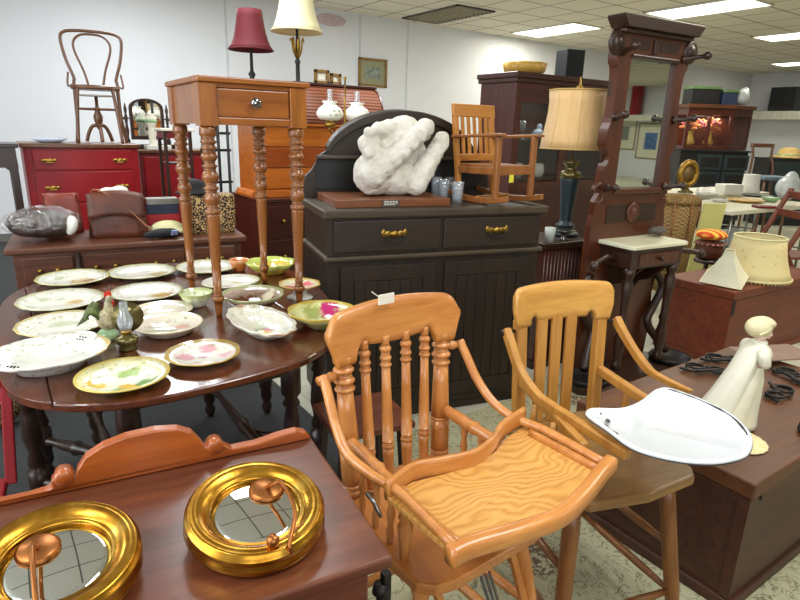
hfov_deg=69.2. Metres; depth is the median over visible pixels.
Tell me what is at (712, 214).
board
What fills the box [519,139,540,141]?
shelf
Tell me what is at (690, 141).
flower vase
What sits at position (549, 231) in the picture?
cup
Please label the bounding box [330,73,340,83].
picture
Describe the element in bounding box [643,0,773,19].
recessed light
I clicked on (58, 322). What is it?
plate
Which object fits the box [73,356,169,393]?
plate
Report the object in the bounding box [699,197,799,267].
folding table
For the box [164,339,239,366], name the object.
plate
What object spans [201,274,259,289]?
plate
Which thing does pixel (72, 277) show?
plate
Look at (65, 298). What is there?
plate
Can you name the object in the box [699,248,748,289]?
lampshade
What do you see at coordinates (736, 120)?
display cabinet
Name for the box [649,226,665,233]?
rock
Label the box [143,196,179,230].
striped bag
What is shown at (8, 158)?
side table
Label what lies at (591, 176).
shelf
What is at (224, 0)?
trim
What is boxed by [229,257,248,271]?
bowl
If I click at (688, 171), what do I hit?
clock
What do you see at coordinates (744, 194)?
tray
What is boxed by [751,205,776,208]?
book
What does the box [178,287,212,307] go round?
bowl
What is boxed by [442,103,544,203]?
rocking chair
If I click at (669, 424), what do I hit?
tray
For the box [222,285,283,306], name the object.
bowl
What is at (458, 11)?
ceiling vent
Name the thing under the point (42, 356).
platter
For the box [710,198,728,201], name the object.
dish
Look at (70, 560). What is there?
mirror glass
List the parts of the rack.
cord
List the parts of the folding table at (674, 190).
leg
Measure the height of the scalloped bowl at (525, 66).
0.110 m
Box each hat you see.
[175,179,205,194]
[767,147,799,158]
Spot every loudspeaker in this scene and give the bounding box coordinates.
[555,49,585,77]
[767,87,799,110]
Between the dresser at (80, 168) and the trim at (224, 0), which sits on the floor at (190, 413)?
the dresser at (80, 168)
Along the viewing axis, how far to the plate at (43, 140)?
4.27 m
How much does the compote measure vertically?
0.059 m
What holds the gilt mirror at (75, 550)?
on the dresser at (150, 474)
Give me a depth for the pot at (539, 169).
6.05 m
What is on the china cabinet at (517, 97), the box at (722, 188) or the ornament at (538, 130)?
the ornament at (538, 130)
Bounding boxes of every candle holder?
[13,533,61,599]
[248,478,296,554]
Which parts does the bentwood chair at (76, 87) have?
leg, seat, leg, leg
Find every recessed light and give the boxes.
[510,22,602,37]
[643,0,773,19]
[751,31,799,41]
[769,61,799,66]
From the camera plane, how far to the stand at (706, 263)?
4.47 m
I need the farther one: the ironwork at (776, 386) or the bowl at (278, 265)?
the bowl at (278, 265)
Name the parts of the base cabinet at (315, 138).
drawer, drawer, drawer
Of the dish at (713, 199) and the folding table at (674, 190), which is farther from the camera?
the folding table at (674, 190)
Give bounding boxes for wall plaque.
[316,13,345,26]
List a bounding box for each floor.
[0,242,338,495]
[273,214,799,443]
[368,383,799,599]
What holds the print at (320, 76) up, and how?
attached to the picture at (320, 76)
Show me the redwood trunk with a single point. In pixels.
(704, 318)
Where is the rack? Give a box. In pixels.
[200,125,232,192]
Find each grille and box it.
[566,50,584,77]
[769,88,796,106]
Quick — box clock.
[677,159,699,193]
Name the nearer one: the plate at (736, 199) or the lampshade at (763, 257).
the lampshade at (763, 257)
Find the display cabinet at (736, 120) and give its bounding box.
[675,103,756,150]
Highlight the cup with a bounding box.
[545,227,555,242]
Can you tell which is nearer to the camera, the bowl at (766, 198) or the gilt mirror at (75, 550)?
the gilt mirror at (75, 550)
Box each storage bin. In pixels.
[682,86,722,103]
[719,90,739,104]
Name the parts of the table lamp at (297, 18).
shade trim, lamp shade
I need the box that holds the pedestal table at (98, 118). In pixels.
[79,94,113,141]
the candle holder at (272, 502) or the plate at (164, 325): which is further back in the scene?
the plate at (164, 325)
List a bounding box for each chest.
[231,192,304,275]
[576,346,799,599]
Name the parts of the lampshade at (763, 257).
trim, trim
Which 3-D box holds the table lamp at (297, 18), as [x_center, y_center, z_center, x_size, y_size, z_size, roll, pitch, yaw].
[-0.741,-1.783,4.189,0.373,0.975,0.373,-9,20,-33]
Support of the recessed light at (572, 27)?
in the ceiling
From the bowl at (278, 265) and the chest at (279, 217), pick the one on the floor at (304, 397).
the chest at (279, 217)
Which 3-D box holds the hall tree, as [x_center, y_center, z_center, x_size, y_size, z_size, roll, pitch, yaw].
[1.380,-0.492,3.226,0.973,1.965,0.330,-8,19,-29]
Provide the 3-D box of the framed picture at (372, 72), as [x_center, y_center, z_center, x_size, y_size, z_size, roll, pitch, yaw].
[-0.418,-3.497,8.925,0.513,0.410,0.028,-9,20,-33]
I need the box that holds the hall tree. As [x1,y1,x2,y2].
[572,12,712,395]
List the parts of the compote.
dish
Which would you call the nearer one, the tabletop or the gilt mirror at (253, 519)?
the gilt mirror at (253, 519)
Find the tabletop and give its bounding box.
[79,94,111,96]
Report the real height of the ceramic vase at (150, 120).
0.294 m
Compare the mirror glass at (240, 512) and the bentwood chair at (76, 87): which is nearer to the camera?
the mirror glass at (240, 512)
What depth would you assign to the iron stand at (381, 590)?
1.01 m
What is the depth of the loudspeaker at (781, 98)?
14.11 m
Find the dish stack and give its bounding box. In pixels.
[695,187,718,196]
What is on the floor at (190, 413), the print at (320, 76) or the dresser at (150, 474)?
the dresser at (150, 474)
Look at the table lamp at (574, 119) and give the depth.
3.32 m
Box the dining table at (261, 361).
[0,262,328,490]
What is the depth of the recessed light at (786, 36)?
9.43 m
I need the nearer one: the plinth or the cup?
the plinth
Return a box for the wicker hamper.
[652,193,701,290]
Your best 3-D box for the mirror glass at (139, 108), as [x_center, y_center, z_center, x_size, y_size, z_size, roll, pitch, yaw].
[-2.207,-1.583,5.057,0.234,0.296,0.006,-12,22,-40]
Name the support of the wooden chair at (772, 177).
on the floor at (304, 397)
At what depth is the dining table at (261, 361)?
1.86 m
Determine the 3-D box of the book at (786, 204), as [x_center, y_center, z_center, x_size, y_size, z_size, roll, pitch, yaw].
[4.035,-0.998,6.074,0.160,0.024,0.120,-3,17,-17]
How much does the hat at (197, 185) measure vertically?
0.082 m
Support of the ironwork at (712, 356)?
on the chest at (738, 523)
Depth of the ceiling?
8.55 m
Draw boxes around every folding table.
[667,187,768,229]
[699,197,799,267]
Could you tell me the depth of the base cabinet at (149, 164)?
4.96 m
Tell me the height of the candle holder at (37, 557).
0.056 m
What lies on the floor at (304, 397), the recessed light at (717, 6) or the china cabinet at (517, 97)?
the china cabinet at (517, 97)
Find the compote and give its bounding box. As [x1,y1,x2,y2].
[279,278,319,300]
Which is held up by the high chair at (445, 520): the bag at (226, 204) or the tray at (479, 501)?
the tray at (479, 501)
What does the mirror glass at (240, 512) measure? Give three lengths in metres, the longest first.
0.144 x 0.144 x 0.009 m
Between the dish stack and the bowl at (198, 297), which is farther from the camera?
the dish stack
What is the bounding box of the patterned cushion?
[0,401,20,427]
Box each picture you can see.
[314,69,328,82]
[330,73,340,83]
[358,57,386,87]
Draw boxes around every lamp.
[111,302,143,351]
[228,7,273,78]
[270,0,322,123]
[316,76,368,133]
[539,76,607,237]
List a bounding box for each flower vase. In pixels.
[679,118,704,145]
[702,117,721,145]
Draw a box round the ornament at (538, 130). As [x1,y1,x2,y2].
[532,123,542,137]
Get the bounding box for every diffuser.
[755,33,799,40]
[774,62,799,65]
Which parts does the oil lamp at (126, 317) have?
burner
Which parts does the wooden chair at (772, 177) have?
post, leg, crest rail, post, seat, leg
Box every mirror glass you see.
[0,525,111,599]
[132,101,160,135]
[210,482,299,542]
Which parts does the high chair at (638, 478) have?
post, arm rail, crest rail, tray arm, leg, post, seat, arm rail, tray arm, leg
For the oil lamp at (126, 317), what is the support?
on the dining table at (261, 361)
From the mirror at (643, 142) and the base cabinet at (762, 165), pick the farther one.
the base cabinet at (762, 165)
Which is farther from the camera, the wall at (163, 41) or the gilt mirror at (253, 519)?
the wall at (163, 41)
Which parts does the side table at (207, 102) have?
panel, leg, leg, rail, drawer, rail, knob, leg, leg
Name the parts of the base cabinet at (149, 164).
door, door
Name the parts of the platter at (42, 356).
handle, handle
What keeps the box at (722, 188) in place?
on the folding table at (674, 190)
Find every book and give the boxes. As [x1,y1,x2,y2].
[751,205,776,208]
[774,203,795,206]
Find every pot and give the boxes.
[516,162,522,177]
[527,163,543,176]
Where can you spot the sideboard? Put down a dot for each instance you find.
(479, 255)
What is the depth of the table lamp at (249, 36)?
3.88 m
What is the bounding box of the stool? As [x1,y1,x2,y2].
[312,392,414,482]
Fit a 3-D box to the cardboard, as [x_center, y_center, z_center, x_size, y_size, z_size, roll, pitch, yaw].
[1.663,0.235,2.588,0.340,0.018,0.160,-3,17,-14]
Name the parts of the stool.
leg, leg, seat, leg, leg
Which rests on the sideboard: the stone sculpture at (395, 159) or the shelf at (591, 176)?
the stone sculpture at (395, 159)
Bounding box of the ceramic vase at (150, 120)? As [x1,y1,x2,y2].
[144,113,156,144]
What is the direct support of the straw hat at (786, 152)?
on the base cabinet at (762, 165)
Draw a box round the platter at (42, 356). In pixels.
[0,331,110,376]
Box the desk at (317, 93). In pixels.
[294,81,383,124]
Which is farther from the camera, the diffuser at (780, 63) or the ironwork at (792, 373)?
the diffuser at (780, 63)
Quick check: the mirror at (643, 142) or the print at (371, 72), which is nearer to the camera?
the mirror at (643, 142)
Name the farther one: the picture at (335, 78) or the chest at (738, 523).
the picture at (335, 78)
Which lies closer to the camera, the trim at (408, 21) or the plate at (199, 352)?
the plate at (199, 352)
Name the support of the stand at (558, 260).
on the floor at (304, 397)
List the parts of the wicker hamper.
lid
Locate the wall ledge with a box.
[752,111,799,119]
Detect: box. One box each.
[144,145,171,149]
[715,183,743,194]
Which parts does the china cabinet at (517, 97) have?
door, cornice, panel, door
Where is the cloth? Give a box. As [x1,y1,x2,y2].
[100,186,127,190]
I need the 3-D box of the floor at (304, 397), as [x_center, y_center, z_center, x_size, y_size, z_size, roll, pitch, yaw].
[6.999,1.110,1.963,19.800,0.050,21.650,-9,20,-33]
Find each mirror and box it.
[0,501,143,599]
[123,98,174,148]
[183,461,324,577]
[613,59,673,193]
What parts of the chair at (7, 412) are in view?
seat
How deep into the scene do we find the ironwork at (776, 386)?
2.20 m
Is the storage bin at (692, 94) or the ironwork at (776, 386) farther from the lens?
the storage bin at (692, 94)
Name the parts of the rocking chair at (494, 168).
leg, crest rail, rail, rail, arm, seat, leg, leg, rail, arm, leg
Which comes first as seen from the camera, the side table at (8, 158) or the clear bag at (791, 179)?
the side table at (8, 158)
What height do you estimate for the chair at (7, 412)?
0.636 m
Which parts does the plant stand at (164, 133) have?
leg, leg, leg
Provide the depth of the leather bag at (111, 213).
3.08 m
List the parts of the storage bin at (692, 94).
lid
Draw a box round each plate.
[13,310,98,336]
[14,288,103,310]
[31,138,67,142]
[34,269,109,286]
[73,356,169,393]
[107,263,175,279]
[111,282,182,301]
[135,312,202,338]
[138,300,192,315]
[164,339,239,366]
[176,259,234,274]
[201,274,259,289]
[726,197,764,202]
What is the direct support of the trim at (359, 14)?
attached to the wall at (163, 41)
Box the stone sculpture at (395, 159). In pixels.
[353,115,448,195]
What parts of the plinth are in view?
plate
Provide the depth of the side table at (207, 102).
2.00 m
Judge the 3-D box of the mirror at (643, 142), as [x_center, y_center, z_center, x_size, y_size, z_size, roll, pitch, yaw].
[1.356,-0.955,3.206,0.407,0.718,0.082,-9,20,-33]
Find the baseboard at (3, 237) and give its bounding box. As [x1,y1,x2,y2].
[0,233,12,241]
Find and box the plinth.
[317,191,449,207]
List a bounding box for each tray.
[384,407,617,568]
[585,387,752,465]
[742,193,772,197]
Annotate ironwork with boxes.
[679,362,724,374]
[700,353,733,362]
[764,381,794,402]
[769,366,799,384]
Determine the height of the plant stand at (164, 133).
1.359 m
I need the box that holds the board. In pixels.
[686,203,726,271]
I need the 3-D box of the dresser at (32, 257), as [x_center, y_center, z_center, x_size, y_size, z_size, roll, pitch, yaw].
[-1.493,-0.014,3.308,1.150,0.874,0.492,-7,19,-27]
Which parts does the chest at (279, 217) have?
drawer, drawer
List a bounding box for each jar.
[694,229,727,259]
[742,174,760,193]
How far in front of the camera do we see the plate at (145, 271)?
2.62 m
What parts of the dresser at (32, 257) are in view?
drawer, drawer, cream cap, drawer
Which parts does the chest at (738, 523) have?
lid, corner post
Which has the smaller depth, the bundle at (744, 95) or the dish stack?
the dish stack
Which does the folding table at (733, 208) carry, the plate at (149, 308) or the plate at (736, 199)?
the plate at (736, 199)
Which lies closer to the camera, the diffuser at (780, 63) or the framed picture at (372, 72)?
the framed picture at (372, 72)
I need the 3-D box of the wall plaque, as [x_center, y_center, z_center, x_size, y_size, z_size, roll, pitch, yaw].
[-0.993,-4.036,8.359,0.480,0.170,0.008,-9,20,-33]
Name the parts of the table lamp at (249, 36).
lamp shade, shade trim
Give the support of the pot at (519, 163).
on the china cabinet at (517, 97)
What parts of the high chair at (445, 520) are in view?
pivot knob, post, arm rod, tray arm, crest rail, leg, post, seat, pivot knob, arm rod, leg, tray arm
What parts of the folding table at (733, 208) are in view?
leg, leg, leg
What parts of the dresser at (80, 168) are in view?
handle, handle, drawer, drawer, drawer, handle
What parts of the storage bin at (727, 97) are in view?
lid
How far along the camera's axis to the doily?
1.84 m
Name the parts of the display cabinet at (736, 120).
cornice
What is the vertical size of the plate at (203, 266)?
0.025 m
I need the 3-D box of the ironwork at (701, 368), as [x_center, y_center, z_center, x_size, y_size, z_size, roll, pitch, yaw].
[1.267,0.288,2.419,0.189,0.022,0.093,6,17,13]
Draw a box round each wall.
[0,0,752,233]
[745,72,799,173]
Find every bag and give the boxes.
[42,192,83,232]
[86,189,151,238]
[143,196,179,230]
[190,192,235,233]
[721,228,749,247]
[775,171,799,199]
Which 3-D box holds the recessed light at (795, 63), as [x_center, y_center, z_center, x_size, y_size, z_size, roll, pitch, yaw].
[8.796,-5.084,12.431,0.690,0.021,1.350,-9,20,-33]
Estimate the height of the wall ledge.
0.197 m
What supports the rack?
on the floor at (304, 397)
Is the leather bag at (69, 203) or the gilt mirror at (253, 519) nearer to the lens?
the gilt mirror at (253, 519)
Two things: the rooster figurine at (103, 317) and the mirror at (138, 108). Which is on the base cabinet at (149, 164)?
the mirror at (138, 108)
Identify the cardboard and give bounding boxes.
[728,344,799,361]
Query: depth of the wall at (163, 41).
7.41 m
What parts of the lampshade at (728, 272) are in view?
trim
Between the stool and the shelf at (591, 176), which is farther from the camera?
the shelf at (591, 176)
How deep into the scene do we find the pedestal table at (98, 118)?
4.51 m
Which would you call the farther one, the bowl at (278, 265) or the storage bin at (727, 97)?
the storage bin at (727, 97)
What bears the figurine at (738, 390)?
on the chest at (738, 523)
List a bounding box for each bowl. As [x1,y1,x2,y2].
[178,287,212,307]
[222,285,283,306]
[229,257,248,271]
[246,256,293,275]
[287,300,352,329]
[502,61,547,73]
[761,196,780,201]
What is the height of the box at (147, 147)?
0.036 m
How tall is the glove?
0.050 m
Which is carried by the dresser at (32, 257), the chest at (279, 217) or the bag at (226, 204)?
the bag at (226, 204)
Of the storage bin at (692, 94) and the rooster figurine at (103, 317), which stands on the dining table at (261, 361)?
the rooster figurine at (103, 317)
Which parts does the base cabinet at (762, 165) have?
door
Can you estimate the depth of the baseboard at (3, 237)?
6.79 m
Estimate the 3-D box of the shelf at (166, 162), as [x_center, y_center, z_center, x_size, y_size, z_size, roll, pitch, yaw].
[-1.703,-1.044,4.419,0.178,0.012,0.180,-9,20,-33]
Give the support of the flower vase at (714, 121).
on the display cabinet at (736, 120)
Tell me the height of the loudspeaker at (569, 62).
0.290 m
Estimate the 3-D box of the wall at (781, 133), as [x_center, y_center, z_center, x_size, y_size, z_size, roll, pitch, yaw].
[15.255,-1.730,6.978,0.100,3.020,21.650,-9,20,-33]
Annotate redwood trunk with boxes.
[653,266,799,358]
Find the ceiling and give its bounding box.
[272,0,799,73]
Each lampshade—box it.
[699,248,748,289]
[729,232,792,285]
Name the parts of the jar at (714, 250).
knit cap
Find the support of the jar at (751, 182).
on the folding table at (674, 190)
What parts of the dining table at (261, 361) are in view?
leg, leg, leg, leg, leg, leg, leg, leg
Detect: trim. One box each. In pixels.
[224,0,234,191]
[359,14,360,56]
[405,21,408,108]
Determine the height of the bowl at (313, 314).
0.055 m
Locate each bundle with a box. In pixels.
[5,209,77,237]
[736,87,749,104]
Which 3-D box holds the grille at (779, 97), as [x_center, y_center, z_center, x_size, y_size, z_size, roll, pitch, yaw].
[9.325,-4.935,14.137,0.010,0.424,0.541,-9,20,-33]
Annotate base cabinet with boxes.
[138,148,215,222]
[236,124,341,197]
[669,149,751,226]
[743,157,799,225]
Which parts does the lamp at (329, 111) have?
lamp shade, lamp shade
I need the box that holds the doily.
[751,433,768,454]
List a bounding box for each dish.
[226,304,296,340]
[555,226,574,240]
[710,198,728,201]
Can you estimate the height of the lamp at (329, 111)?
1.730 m
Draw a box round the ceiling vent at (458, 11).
[402,4,494,23]
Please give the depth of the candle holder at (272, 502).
0.94 m
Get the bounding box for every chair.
[0,383,17,496]
[58,29,127,143]
[315,292,617,599]
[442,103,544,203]
[500,280,693,599]
[737,143,784,234]
[750,188,799,266]
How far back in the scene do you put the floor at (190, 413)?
2.83 m
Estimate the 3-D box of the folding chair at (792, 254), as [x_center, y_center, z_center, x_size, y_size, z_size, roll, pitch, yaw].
[3.259,-0.447,5.026,0.589,1.007,0.455,1,16,-3]
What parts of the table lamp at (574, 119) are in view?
shade trim, lamp shade, shade trim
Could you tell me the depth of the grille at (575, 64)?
6.01 m
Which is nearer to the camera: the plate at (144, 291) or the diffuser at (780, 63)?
the plate at (144, 291)
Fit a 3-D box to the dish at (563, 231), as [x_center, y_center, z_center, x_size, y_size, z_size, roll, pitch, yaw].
[0.980,-0.396,3.465,0.124,0.076,0.155,7,17,16]
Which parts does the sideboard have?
drawer, door, handle, panel, arch moulding, waist moulding, door, drawer, handle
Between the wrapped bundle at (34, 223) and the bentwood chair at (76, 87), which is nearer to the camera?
the wrapped bundle at (34, 223)
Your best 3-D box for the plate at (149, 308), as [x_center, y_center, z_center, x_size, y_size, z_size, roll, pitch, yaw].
[-0.844,0.041,2.068,0.204,0.025,0.204,-9,20,-33]
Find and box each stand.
[153,128,194,204]
[372,568,391,599]
[527,232,583,368]
[694,256,718,268]
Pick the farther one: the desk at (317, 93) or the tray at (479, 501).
the desk at (317, 93)
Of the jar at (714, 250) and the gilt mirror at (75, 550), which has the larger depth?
the jar at (714, 250)
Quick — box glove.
[143,228,178,237]
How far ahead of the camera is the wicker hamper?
5.24 m
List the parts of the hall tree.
arm knob, umbrella arm, carved panel, frieze panel, shelf moulding, frieze moulding, cornice, drawer, frieze panel, umbrella arm, arm knob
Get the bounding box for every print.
[318,74,324,79]
[365,66,379,78]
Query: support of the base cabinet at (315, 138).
on the chest at (279, 217)
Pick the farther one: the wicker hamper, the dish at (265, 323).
the wicker hamper
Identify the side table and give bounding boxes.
[0,142,24,210]
[165,75,309,316]
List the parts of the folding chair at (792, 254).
leg, rail, leg, rail, leg, seat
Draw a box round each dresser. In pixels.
[0,424,392,599]
[3,220,246,397]
[16,141,141,229]
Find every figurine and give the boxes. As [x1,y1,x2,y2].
[76,290,119,340]
[702,316,776,430]
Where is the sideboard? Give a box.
[302,109,547,413]
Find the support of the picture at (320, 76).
on the desk at (317, 93)
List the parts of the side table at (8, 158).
leg, leg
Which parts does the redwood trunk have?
lid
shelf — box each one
[162,161,189,164]
[516,173,594,179]
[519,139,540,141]
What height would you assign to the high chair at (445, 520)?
1.027 m
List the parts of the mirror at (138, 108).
post, frame, post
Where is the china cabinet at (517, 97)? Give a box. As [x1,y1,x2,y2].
[477,71,608,237]
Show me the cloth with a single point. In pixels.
(115, 187)
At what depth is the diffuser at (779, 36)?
9.43 m

